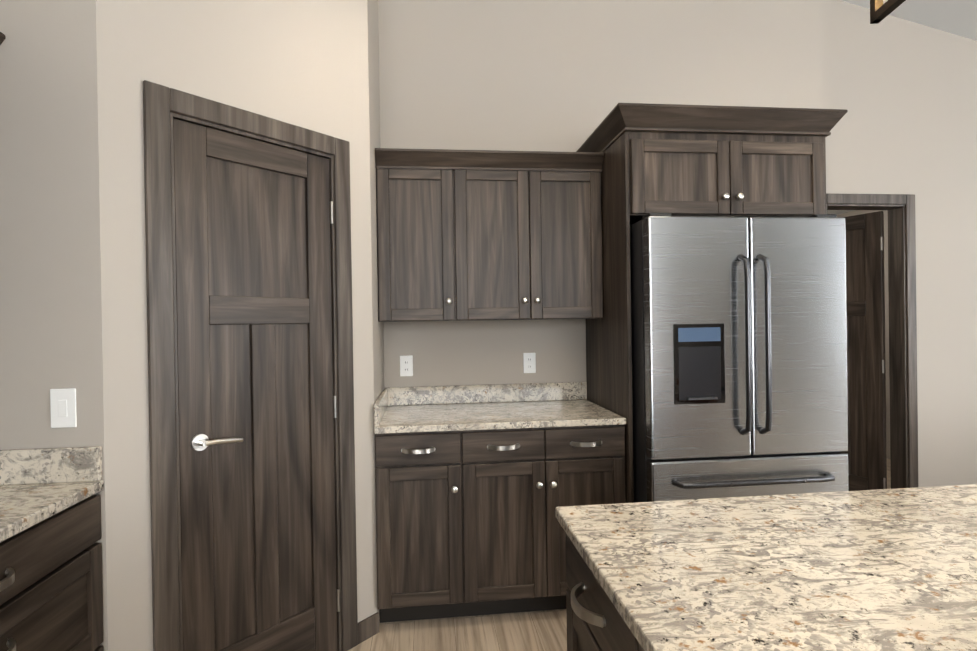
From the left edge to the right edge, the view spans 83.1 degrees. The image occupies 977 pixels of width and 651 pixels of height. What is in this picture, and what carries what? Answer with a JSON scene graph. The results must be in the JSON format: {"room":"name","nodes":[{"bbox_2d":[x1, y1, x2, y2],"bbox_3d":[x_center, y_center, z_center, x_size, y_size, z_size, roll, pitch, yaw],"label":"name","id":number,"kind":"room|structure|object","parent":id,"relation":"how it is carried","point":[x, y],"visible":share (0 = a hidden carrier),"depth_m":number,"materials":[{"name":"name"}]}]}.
{"room":"kitchen","nodes":[
{"label":"kitchen","id":0,"kind":"room"},
{"bbox_2d":[0,0,127,615],"bbox_3d":[-1.783,-0.130,0.898,0.150,3.020,3.950,-1,0,-6],"label":"wall","id":1,"kind":"structure","parent":0,"point":[60,141],"depth_m":1.62,"materials":[{"name":"paint"}]},
{"bbox_2d":[0,32,4,44],"bbox_3d":[-1.395,-0.452,0.416,0.524,0.921,2.357,-1,0,-6],"label":"upper cabinet","id":2,"kind":"object","parent":1,"relation":"attached to","point":[2,36],"visible":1,"depth_m":1.59,"materials":[{"name":"brown wood"}]},
{"bbox_2d":[0,446,101,485],"bbox_3d":[-1.447,0.411,1.589,0.614,0.100,0.020,-1,0,-6],"label":"backsplash","id":3,"kind":"structure","parent":1,"relation":"attached to","point":[64,464],"depth_m":1.60,"materials":[{"name":"beige stone"}]},
{"bbox_2d":[50,388,76,427],"bbox_3d":[-1.249,0.243,1.618,0.070,0.115,0.007,-1,0,-6],"label":"light switch","id":4,"kind":"object","parent":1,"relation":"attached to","point":[63,408],"visible":1,"depth_m":1.62,"materials":[{"name":"white plastic"}]},
{"bbox_2d":[148,0,335,137],"bbox_3d":[-0.890,-1.238,2.061,0.523,1.087,0.330,-1,0,-6],"label":"wall","id":5,"kind":"structure","parent":0,"point":[275,59],"depth_m":2.01,"materials":[{"name":"paint"}]},
{"bbox_2d":[336,0,343,139],"bbox_3d":[-0.675,-0.223,2.324,0.086,3.156,0.103,-1,0,-6],"label":"wall","id":6,"kind":"structure","parent":0,"point":[339,23],"depth_m":2.30,"materials":[{"name":"paint"}]},
{"bbox_2d":[173,118,339,650],"bbox_3d":[-0.833,0.333,2.048,0.459,2.028,0.446,-1,0,-6],"label":"pantry door","id":7,"kind":"structure","parent":6,"relation":"in","point":[256,397],"depth_m":2.01,"materials":[{"name":"brown wood"}]},
{"bbox_2d":[116,0,831,591],"bbox_3d":[-0.015,-0.474,3.153,4.122,3.630,0.120,-1,0,-6],"label":"wall","id":8,"kind":"structure","parent":0,"point":[364,78],"depth_m":3.08,"materials":[{"name":"paint"}]},
{"bbox_2d":[400,355,412,375],"bbox_3d":[-0.453,0.223,3.042,0.070,0.115,0.007,-1,0,-6],"label":"electrical outlet","id":9,"kind":"object","parent":8,"relation":"attached to","point":[406,365],"visible":1,"depth_m":3.04,"materials":[{"name":"white plastic"}]},
{"bbox_2d":[375,148,603,321],"bbox_3d":[0.003,-0.445,2.900,1.137,0.834,0.384,-1,0,-6],"label":"wall cabinet","id":10,"kind":"object","parent":8,"relation":"attached to","point":[469,235],"visible":1,"depth_m":2.76,"materials":[{"name":"brown wood"}]},
{"bbox_2d":[523,353,535,372],"bbox_3d":[0.232,0.212,3.119,0.070,0.115,0.007,-1,0,-6],"label":"electrical outlet","id":11,"kind":"object","parent":8,"relation":"attached to","point":[529,362],"visible":1,"depth_m":3.12,"materials":[{"name":"white plastic"}]},
{"bbox_2d":[143,80,917,650],"bbox_3d":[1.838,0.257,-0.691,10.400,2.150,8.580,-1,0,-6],"label":"door frame","id":12,"kind":"structure","parent":8,"relation":"attached to","point":[163,106],"depth_m":2.17,"materials":[{"name":"brown wood"}]},
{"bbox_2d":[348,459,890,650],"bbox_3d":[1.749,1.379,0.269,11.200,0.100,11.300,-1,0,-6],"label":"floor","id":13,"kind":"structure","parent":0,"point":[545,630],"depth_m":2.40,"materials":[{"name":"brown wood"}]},
{"bbox_2d":[0,486,103,650],"bbox_3d":[-1.403,0.933,1.164,0.630,0.880,0.878,-1,0,-6],"label":"base cabinet","id":14,"kind":"object","parent":13,"relation":"on","point":[51,596],"depth_m":1.43,"materials":[{"name":"brown wood"}]},
{"bbox_2d":[0,478,103,537],"bbox_3d":[-1.406,0.478,1.162,0.638,0.030,0.878,-1,0,-6],"label":"countertop","id":15,"kind":"structure","parent":14,"relation":"on","point":[19,505],"depth_m":1.46,"materials":[{"name":"beige stone"}]},
{"bbox_2d":[374,382,625,622],"bbox_3d":[0.039,0.837,2.764,1.137,1.010,0.672,-1,0,-6],"label":"base cabinet","id":16,"kind":"object","parent":13,"relation":"on","point":[476,485],"visible":0.98,"depth_m":2.48,"materials":[{"name":"brown wood"}]},
{"bbox_2d":[374,382,625,433],"bbox_3d":[0.031,0.397,2.777,1.137,0.130,0.640,-1,0,-6],"label":"countertop","id":17,"kind":"structure","parent":16,"relation":"on","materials":[{"name":"stone"}]},
{"bbox_2d":[555,516,646,650],"bbox_3d":[0.825,0.906,-0.355,0.982,0.880,3.450,-1,0,-6],"label":"kitchen island","id":18,"kind":"object","parent":13,"relation":"on","point":[594,623],"depth_m":1.09,"materials":[{"name":"brown wood"}]},
{"bbox_2d":[555,484,976,650],"bbox_3d":[1.055,0.447,-0.331,1.406,0.030,3.510,-1,0,-6],"label":"island countertop","id":19,"kind":"structure","parent":18,"relation":"on","point":[880,569],"depth_m":0.99,"materials":[{"name":"beige stone"}]},
{"bbox_2d":[576,103,847,502],"bbox_3d":[1.090,0.168,2.848,1.093,2.314,0.734,-1,0,-6],"label":"enclosure","id":20,"kind":"object","parent":13,"relation":"on","point":[704,161],"visible":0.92,"depth_m":2.54,"materials":[{"name":"brown wood"}]},
{"bbox_2d":[630,213,848,502],"bbox_3d":[1.104,0.416,2.767,0.915,1.820,0.880,-1,0,-6],"label":"refrigerator","id":21,"kind":"object","parent":13,"relation":"on","point":[739,357],"visible":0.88,"depth_m":2.39,"materials":[{"name":"grey metal"}]},
{"bbox_2d":[827,0,976,214],"bbox_3d":[1.705,-1.706,0.213,11.000,1.430,11.020,-1,0,-6],"label":"ceiling","id":22,"kind":"structure","parent":0,"point":[957,17],"depth_m":3.51,"materials":[{"name":"paint"}]},
{"bbox_2d":[870,0,905,23],"bbox_3d":[0.873,-1.408,1.036,0.359,1.452,0.359,-1,0,-41],"label":"pendant light","id":23,"kind":"object","parent":22,"relation":"hanging from","point":[880,11],"visible":1,"depth_m":1.25,"materials":[{"name":"brown metal"}]},
{"bbox_2d":[828,0,976,486],"bbox_3d":[4.198,-0.470,3.828,4.640,3.484,0.120,-1,0,-6],"label":"wall","id":24,"kind":"structure","parent":0,"point":[907,89],"depth_m":3.62,"materials":[{"name":"paint"}]},
{"bbox_2d":[842,211,886,490],"bbox_3d":[2.544,0.256,3.959,0.253,2.058,0.515,-1,0,-6],"label":"back door","id":25,"kind":"structure","parent":24,"relation":"in","point":[866,376],"depth_m":3.82,"materials":[{"name":"brown wood"}]}
]}

